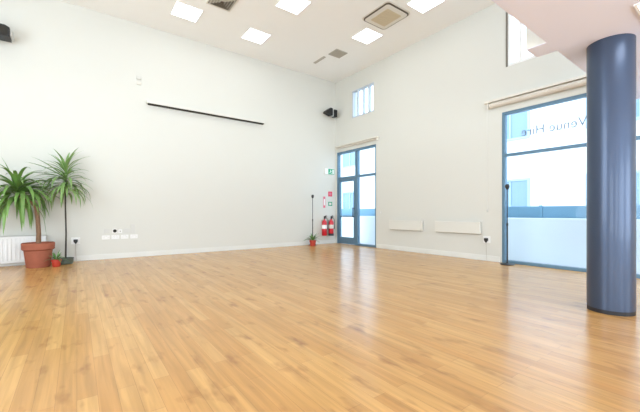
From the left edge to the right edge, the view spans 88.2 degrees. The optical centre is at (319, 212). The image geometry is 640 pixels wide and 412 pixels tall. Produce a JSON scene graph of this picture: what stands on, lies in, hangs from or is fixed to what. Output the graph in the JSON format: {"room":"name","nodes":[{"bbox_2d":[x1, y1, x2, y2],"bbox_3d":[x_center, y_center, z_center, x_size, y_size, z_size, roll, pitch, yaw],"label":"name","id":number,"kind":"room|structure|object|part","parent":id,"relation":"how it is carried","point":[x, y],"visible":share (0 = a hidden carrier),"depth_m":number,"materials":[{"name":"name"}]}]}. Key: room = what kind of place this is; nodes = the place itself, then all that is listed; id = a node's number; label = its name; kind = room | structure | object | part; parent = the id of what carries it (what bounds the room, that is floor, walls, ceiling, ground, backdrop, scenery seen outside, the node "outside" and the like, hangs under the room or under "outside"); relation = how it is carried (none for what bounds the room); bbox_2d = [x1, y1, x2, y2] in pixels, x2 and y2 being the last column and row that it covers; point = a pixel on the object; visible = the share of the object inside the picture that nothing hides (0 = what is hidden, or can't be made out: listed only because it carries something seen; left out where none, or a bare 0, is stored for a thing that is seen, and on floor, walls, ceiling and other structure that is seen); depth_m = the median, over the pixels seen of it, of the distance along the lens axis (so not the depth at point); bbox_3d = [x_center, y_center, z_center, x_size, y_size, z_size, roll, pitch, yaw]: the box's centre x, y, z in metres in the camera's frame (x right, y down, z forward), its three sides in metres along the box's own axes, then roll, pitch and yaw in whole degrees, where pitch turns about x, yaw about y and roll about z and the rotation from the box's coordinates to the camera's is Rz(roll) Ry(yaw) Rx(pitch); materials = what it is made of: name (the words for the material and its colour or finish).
{"room":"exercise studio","nodes":[
{"label":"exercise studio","id":0,"kind":"room"},
{"bbox_2d":[0,0,335,256],"bbox_3d":[-3.993,-1.630,7.653,11.450,5.260,0.200,0,0,-36],"label":"wall","id":1,"kind":"structure","parent":0,"point":[69,72],"depth_m":7.66,"materials":[{"name":"paint"}]},
{"bbox_2d":[0,23,13,42],"bbox_3d":[-5.874,-3.240,5.894,0.595,0.200,0.402,0,0,-36],"label":"wall speaker","id":2,"kind":"object","parent":1,"relation":"attached to","point":[7,35],"visible":1,"depth_m":5.89,"materials":[{"name":"black plastic"}]},
{"bbox_2d":[0,25,6,34],"bbox_3d":[-5.776,-3.230,5.723,0.510,0.140,0.012,0,0,-36],"label":"grille","id":3,"kind":"object","parent":2,"relation":"attached to","point":[3,28],"depth_m":5.84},
{"bbox_3d":[-5.613,-3.230,6.012,0.035,0.120,0.200,0,0,-36],"label":"plate","id":4,"kind":"part","parent":2,"relation":"part of","materials":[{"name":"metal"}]},
{"bbox_2d":[0,235,45,263],"bbox_3d":[-6.242,0.719,5.801,2.332,0.562,0.108,0,0,-36],"label":"radiator","id":5,"kind":"object","parent":1,"relation":"attached to","point":[10,246],"visible":0.56,"depth_m":6.14,"materials":[{"name":"white metal"}]},
{"bbox_2d":[0,235,45,236],"bbox_3d":[-6.262,0.444,5.776,2.270,0.012,0.085,0,0,-36],"label":"grille","id":6,"kind":"object","parent":5,"relation":"attached to","point":[24,235],"depth_m":6.27,"materials":[{"name":"metal"}]},
{"bbox_2d":[71,237,79,249],"bbox_3d":[-4.999,0.750,6.751,0.150,0.480,0.060,0,0,-36],"label":"socket","id":7,"kind":"object","parent":1,"relation":"attached to","point":[74,240],"visible":1,"depth_m":6.75,"materials":[{"name":"white plastic"}]},
{"bbox_3d":[-5.013,0.580,6.770,0.150,0.140,0.012,0,0,-36],"label":"plate","id":8,"kind":"part","parent":7,"relation":"part of","materials":[{"name":"white plastic"}]},
{"bbox_2d":[102,235,109,239],"bbox_3d":[-4.593,0.535,7.077,0.146,0.086,0.015,0,0,-36],"label":"wall socket","id":9,"kind":"object","parent":1,"relation":"attached to","point":[104,237],"visible":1,"depth_m":7.07,"materials":[{"name":"white plastic"}]},
{"bbox_2d":[111,235,118,238],"bbox_3d":[-4.453,0.535,7.181,0.146,0.086,0.015,0,0,-36],"label":"wall socket","id":10,"kind":"object","parent":1,"relation":"attached to","point":[112,236],"visible":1,"depth_m":7.17,"materials":[{"name":"white plastic"}]},
{"bbox_2d":[123,228,129,232],"bbox_3d":[-4.280,0.400,7.310,0.130,0.090,0.012,0,0,-36],"label":"wall plate","id":11,"kind":"object","parent":1,"relation":"attached to","point":[128,229],"visible":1,"depth_m":7.30,"materials":[{"name":"grey plastic"}]},
{"bbox_2d":[137,76,141,84],"bbox_3d":[-4.082,-2.980,7.445,0.100,0.200,0.030,0,0,-36],"label":"wall sensor","id":12,"kind":"object","parent":1,"relation":"attached to","point":[138,77],"visible":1,"depth_m":7.44,"materials":[{"name":"grey plastic"}]},
{"bbox_2d":[0,240,335,266],"bbox_3d":[-3.930,0.945,7.567,11.050,0.110,0.014,0,0,-36],"label":"baseboard","id":13,"kind":"structure","parent":1,"relation":"attached to","point":[226,248],"depth_m":7.94,"materials":[{"name":"white wood"}]},
{"bbox_2d":[146,100,264,124],"bbox_3d":[-2.754,-2.511,8.383,2.964,0.098,0.093,0,0,-36],"label":"projector screen","id":14,"kind":"object","parent":1,"relation":"attached to","point":[152,103],"visible":1,"depth_m":8.21,"materials":[{"name":"metal"}]},
{"bbox_2d":[322,215,327,235],"bbox_3d":[0.138,0.411,10.432,0.222,0.637,0.166,0,0,23],"label":"fire extinguisher","id":15,"kind":"object","parent":1,"relation":"attached to","point":[324,222],"visible":1,"depth_m":10.37,"materials":[{"name":"red metal"}]},
{"bbox_2d":[325,168,333,174],"bbox_3d":[0.307,-1.320,10.675,0.380,0.190,0.036,0,0,-36],"label":"exit sign","id":16,"kind":"object","parent":1,"relation":"attached to","point":[327,171],"visible":1,"depth_m":10.65,"materials":[{"name":"white plastic"}]},
{"bbox_2d":[323,108,336,117],"bbox_3d":[0.300,-3.170,10.517,0.460,0.260,0.278,0,0,-36],"label":"speaker","id":17,"kind":"object","parent":1,"relation":"attached to","point":[330,112],"visible":1,"depth_m":10.41},
{"bbox_2d":[328,216,334,235],"bbox_3d":[0.355,0.416,10.592,0.217,0.647,0.179,0,0,20],"label":"fire extinguisher","id":18,"kind":"object","parent":1,"relation":"attached to","point":[331,224],"visible":1,"depth_m":10.53,"materials":[{"name":"red metal"}]},
{"bbox_2d":[61,0,493,82],"bbox_3d":[-0.188,-4.360,2.489,11.450,0.200,13.030,0,0,-36],"label":"ceiling","id":19,"kind":"structure","parent":0,"point":[295,42],"depth_m":7.56,"materials":[{"name":"paint"}]},
{"bbox_2d":[170,0,203,22],"bbox_3d":[-2.829,-4.254,7.008,0.550,0.012,0.550,0,0,-36],"label":"recessed light","id":20,"kind":"object","parent":19,"relation":"in","point":[182,10],"visible":1,"depth_m":6.98,"materials":[{"name":"white plastic"}]},
{"bbox_2d":[206,0,238,11],"bbox_3d":[-1.968,-4.245,6.649,0.500,0.030,0.500,0,0,-36],"label":"ceiling vent","id":21,"kind":"object","parent":19,"relation":"in","point":[227,5],"visible":1,"depth_m":6.72,"materials":[{"name":"grey metal"}]},
{"bbox_2d":[241,27,270,43],"bbox_3d":[-1.546,-4.254,7.965,0.550,0.012,0.550,0,0,-36],"label":"recessed light","id":22,"kind":"object","parent":19,"relation":"in","point":[254,35],"visible":1,"depth_m":7.95,"materials":[{"name":"white plastic"}]},
{"bbox_2d":[275,0,311,14],"bbox_3d":[-0.547,-4.254,6.727,0.550,0.012,0.550,0,0,-36],"label":"recessed light","id":23,"kind":"object","parent":19,"relation":"in","point":[295,7],"visible":1,"depth_m":6.78,"materials":[{"name":"white plastic"}]},
{"bbox_2d":[313,56,325,63],"bbox_3d":[-0.014,-4.249,9.206,0.080,0.021,0.480,0,0,-36],"label":"ceiling vent","id":24,"kind":"object","parent":19,"relation":"in","point":[323,57],"visible":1,"depth_m":9.17,"materials":[{"name":"grey metal"}]},
{"bbox_2d":[328,49,347,57],"bbox_3d":[0.481,-4.249,8.838,0.380,0.021,0.360,0,0,-36],"label":"ceiling vent","id":25,"kind":"object","parent":19,"relation":"in","point":[337,53],"visible":1,"depth_m":8.82,"materials":[{"name":"grey metal"}]},
{"bbox_2d":[351,27,382,43],"bbox_3d":[1.136,-4.254,7.967,0.550,0.012,0.550,0,0,-36],"label":"recessed light","id":26,"kind":"object","parent":19,"relation":"in","point":[367,35],"visible":1,"depth_m":7.97,"materials":[{"name":"white plastic"}]},
{"bbox_2d":[362,1,409,29],"bbox_3d":[1.427,-4.231,7.150,0.740,0.056,0.800,0,0,-36],"label":"air conditioner","id":27,"kind":"object","parent":19,"relation":"attached to","point":[387,14],"visible":1,"depth_m":7.06,"materials":[{"name":"beige plastic"}]},
{"bbox_2d":[371,9,400,25],"bbox_3d":[1.427,-4.210,7.150,0.430,0.014,0.490,0,0,-36],"label":"grille","id":28,"kind":"object","parent":27,"relation":"attached to","point":[385,17],"depth_m":7.12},
{"bbox_2d":[406,0,445,13],"bbox_3d":[2.135,-4.254,6.678,0.550,0.012,0.550,0,0,-36],"label":"recessed light","id":29,"kind":"object","parent":19,"relation":"in","point":[422,6],"visible":1,"depth_m":6.74,"materials":[{"name":"white plastic"}]},
{"bbox_2d":[0,243,639,411],"bbox_3d":[-0.188,1.100,2.489,11.450,0.200,13.030,0,0,-36],"label":"floor","id":30,"kind":"structure","parent":0,"point":[330,327],"depth_m":2.62,"materials":[{"name":"brown wood"}]},
{"bbox_2d":[0,158,63,267],"bbox_3d":[-5.332,-0.002,5.876,1.372,2.004,1.032,0,0,-36],"label":"yucca","id":31,"kind":"object","parent":30,"relation":"on","point":[36,253],"visible":1,"depth_m":5.92,"materials":[{"name":"plant"}]},
{"bbox_2d":[21,241,54,267],"bbox_3d":[-5.186,0.776,6.078,0.484,0.447,0.484,0,0,-36],"label":"pot","id":32,"kind":"object","parent":30,"relation":"on","point":[36,253],"depth_m":5.93,"materials":[{"name":"ceramic"}]},
{"bbox_2d":[45,250,69,266],"bbox_3d":[-4.864,0.846,6.115,0.369,0.308,0.302,0,0,-16],"label":"potted plant","id":33,"kind":"object","parent":30,"relation":"on","point":[55,262],"visible":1,"depth_m":6.06,"materials":[{"name":"green plant"}]},
{"bbox_3d":[-4.872,0.932,6.099,0.156,0.135,0.156,0,0,-36],"label":"pot","id":34,"kind":"part","parent":33,"relation":"part of","materials":[{"name":"red ceramic"}]},
{"bbox_2d":[28,148,92,264],"bbox_3d":[-4.927,-0.131,6.296,1.021,2.262,0.837,0,0,-36],"label":"dracaena","id":35,"kind":"object","parent":30,"relation":"on","point":[63,164],"visible":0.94,"depth_m":6.36,"materials":[{"name":"plant"}]},
{"bbox_3d":[-4.944,0.080,6.418,0.037,1.660,0.030,0,0,-36],"label":"stem","id":36,"kind":"part","parent":35,"relation":"part of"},
{"bbox_2d":[60,257,73,264],"bbox_3d":[-4.946,0.940,6.417,0.264,0.120,0.264,0,0,-36],"label":"pot","id":37,"kind":"object","parent":30,"relation":"on","point":[63,262],"depth_m":6.36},
{"bbox_2d":[304,233,318,245],"bbox_3d":[-0.265,0.808,9.895,0.579,0.385,0.573,0,0,-36],"label":"potted plant","id":38,"kind":"object","parent":30,"relation":"on","point":[312,241],"visible":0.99,"depth_m":9.83,"materials":[{"name":"green plant"}]},
{"bbox_3d":[-0.216,0.915,9.902,0.208,0.170,0.208,0,0,-36],"label":"pot","id":39,"kind":"part","parent":38,"relation":"part of","materials":[{"name":"red ceramic"}]},
{"bbox_2d":[309,195,316,244],"bbox_3d":[-0.226,0.225,10.118,0.260,1.550,0.260,0,0,-36],"label":"pole stand","id":40,"kind":"object","parent":30,"relation":"on","point":[312,196],"visible":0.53,"depth_m":10.11,"materials":[{"name":"black metal"}]},
{"bbox_2d":[500,184,514,265],"bbox_3d":[3.600,0.225,6.342,0.260,1.550,0.260,0,0,-36],"label":"pole stand","id":41,"kind":"object","parent":30,"relation":"on","point":[507,186],"visible":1,"depth_m":6.33,"materials":[{"name":"black metal"}]},
{"bbox_2d":[586,33,635,316],"bbox_3d":[2.955,-0.360,3.357,0.380,2.720,0.380,0,0,-36],"label":"round column","id":42,"kind":"structure","parent":30,"relation":"on","point":[610,60],"depth_m":3.21,"materials":[{"name":"metal"}]},
{"bbox_2d":[336,3,585,261],"bbox_3d":[4.400,-1.630,5.745,0.200,5.260,12.830,0,0,-36],"label":"wall","id":43,"kind":"structure","parent":0,"point":[439,145],"depth_m":7.64,"materials":[{"name":"paint"}]},
{"bbox_2d":[337,144,375,247],"bbox_3d":[1.092,-0.475,10.102,0.158,2.950,1.750,0,0,-36],"label":"door","id":44,"kind":"structure","parent":43,"relation":"in","point":[355,240],"depth_m":10.12,"materials":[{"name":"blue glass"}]},
{"bbox_2d":[335,136,378,149],"bbox_3d":[1.074,-2.092,10.014,0.090,0.105,1.870,0,0,-36],"label":"roller blind","id":45,"kind":"object","parent":43,"relation":"attached to","point":[375,137],"visible":1,"depth_m":9.91,"materials":[{"name":"fabric"}]},
{"bbox_2d":[352,82,373,118],"bbox_3d":[1.310,-3.325,9.859,0.095,0.850,0.940,0,0,-36],"label":"window","id":46,"kind":"structure","parent":43,"relation":"in","point":[368,86],"depth_m":9.85,"materials":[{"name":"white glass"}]},
{"bbox_2d":[389,220,422,230],"bbox_3d":[2.200,0.329,8.490,0.085,0.266,1.050,0,0,-36],"label":"heater","id":47,"kind":"object","parent":43,"relation":"attached to","point":[407,225],"visible":1,"depth_m":8.41,"materials":[{"name":"white metal"}]},
{"bbox_2d":[377,244,499,261],"bbox_3d":[2.611,0.945,7.992,0.014,0.110,3.370,0,0,-36],"label":"baseboard","id":48,"kind":"structure","parent":43,"relation":"attached to","point":[409,249],"depth_m":7.64,"materials":[{"name":"white wood"}]},
{"bbox_2d":[435,221,480,234],"bbox_3d":[3.049,0.329,7.339,0.085,0.266,1.080,0,0,-36],"label":"heater","id":49,"kind":"object","parent":43,"relation":"attached to","point":[462,227],"visible":1,"depth_m":7.26,"materials":[{"name":"white metal"}]},
{"bbox_2d":[483,236,489,258],"bbox_3d":[3.438,0.740,6.831,0.060,0.500,0.150,0,0,-36],"label":"socket","id":50,"kind":"object","parent":43,"relation":"attached to","point":[486,239],"visible":1,"depth_m":6.83,"materials":[{"name":"white plastic"}]},
{"bbox_3d":[3.458,0.560,6.845,0.012,0.140,0.150,0,0,-36],"label":"plate","id":51,"kind":"part","parent":50,"relation":"part of","materials":[{"name":"white plastic"}]},
{"bbox_2d":[506,12,534,66],"bbox_3d":[3.986,-3.430,6.217,0.107,1.100,0.882,0,0,-36],"label":"window","id":52,"kind":"structure","parent":43,"relation":"in","point":[508,16],"depth_m":6.50,"materials":[{"name":"white glass"}]},
{"bbox_2d":[502,93,639,278],"bbox_3d":[4.575,-0.500,5.427,0.095,3.000,3.010,0,0,-36],"label":"window","id":53,"kind":"structure","parent":43,"relation":"in","point":[505,154],"depth_m":6.29,"materials":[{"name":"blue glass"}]},
{"bbox_2d":[484,74,585,211],"bbox_3d":[4.401,-1.143,5.478,0.115,2.265,3.320,0,0,-36],"label":"roller blind","id":54,"kind":"object","parent":53,"relation":"attached to","point":[578,81],"visible":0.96,"depth_m":5.99,"materials":[{"name":"fabric"}]},
{"bbox_2d":[492,0,639,98],"bbox_3d":[1.918,-1.910,-0.369,11.050,0.380,5.530,0,0,-36],"label":"ceiling","id":55,"kind":"structure","parent":0,"point":[569,27],"depth_m":2.96,"materials":[{"name":"paint"}]},
{"bbox_2d":[526,27,556,56],"bbox_3d":[2.351,-2.460,3.502,0.280,1.480,0.190,0,0,-36],"label":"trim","id":56,"kind":"structure","parent":55,"relation":"attached to","point":[535,45],"depth_m":3.47,"materials":[{"name":"paint"}]},
{"bbox_2d":[633,2,639,14],"bbox_3d":[2.931,-1.714,2.681,0.480,0.012,0.480,0,0,-36],"label":"recessed light","id":57,"kind":"object","parent":55,"relation":"in","point":[636,6],"visible":1,"depth_m":2.75,"materials":[{"name":"white plastic"}]},
{"label":"outside","id":58,"kind":"structure","parent":0,"visible":0},
{"bbox_3d":[14.490,1.250,19.993,32.950,0.200,75.000,0,0,-36],"label":"ground","id":59,"kind":"structure","parent":58,"visible":0},
{"bbox_2d":[342,98,639,208],"bbox_3d":[6.972,-2.575,22.526,6.250,7.450,56.400,0,0,-36],"label":"building","id":60,"kind":"structure","parent":59,"relation":"on","point":[552,178],"depth_m":14.08,"materials":[{"name":"clear glass"}]},
{"bbox_3d":[2.196,-0.800,23.976,0.020,1.240,1.440,0,0,-36],"label":"pane","id":61,"kind":"part","parent":60,"relation":"part of","materials":[{"name":"glass"}]},
{"bbox_3d":[2.196,-4.000,23.976,0.020,1.240,1.440,0,0,-36],"label":"pane","id":62,"kind":"part","parent":60,"relation":"part of","materials":[{"name":"clear glass"}]},
{"bbox_3d":[8.721,-4.000,15.120,0.020,1.240,1.440,0,0,-36],"label":"pane","id":63,"kind":"part","parent":60,"relation":"part of","materials":[{"name":"clear glass"}]},
{"bbox_3d":[8.721,-0.800,15.120,0.020,1.240,1.440,0,0,-36],"label":"pane","id":64,"kind":"part","parent":60,"relation":"part of","materials":[{"name":"clear glass"}]},
{"bbox_3d":[10.856,-4.000,12.222,0.020,1.240,1.440,0,0,-36],"label":"pane","id":65,"kind":"part","parent":60,"relation":"part of","materials":[{"name":"clear glass"}]},
{"bbox_3d":[10.856,-0.800,12.222,0.020,1.240,1.440,0,0,-36],"label":"pane","id":66,"kind":"part","parent":60,"relation":"part of","materials":[{"name":"glass"}]},
{"bbox_2d":[342,216,639,273],"bbox_3d":[0.509,0.635,12.796,0.200,1.030,44.000,0,0,-36],"label":"wall","id":67,"kind":"structure","parent":59,"relation":"on","point":[554,241],"depth_m":6.96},
{"bbox_2d":[342,205,639,218],"bbox_3d":[0.778,0.495,12.995,0.070,1.310,44.000,0,0,-36],"label":"railing fence","id":68,"kind":"object","parent":59,"relation":"on","point":[540,211],"visible":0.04,"depth_m":7.32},
{"bbox_3d":[4.915,0.495,7.348,0.030,1.310,0.060,0,0,-36],"label":"post","id":69,"kind":"part","parent":68,"relation":"part of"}
]}

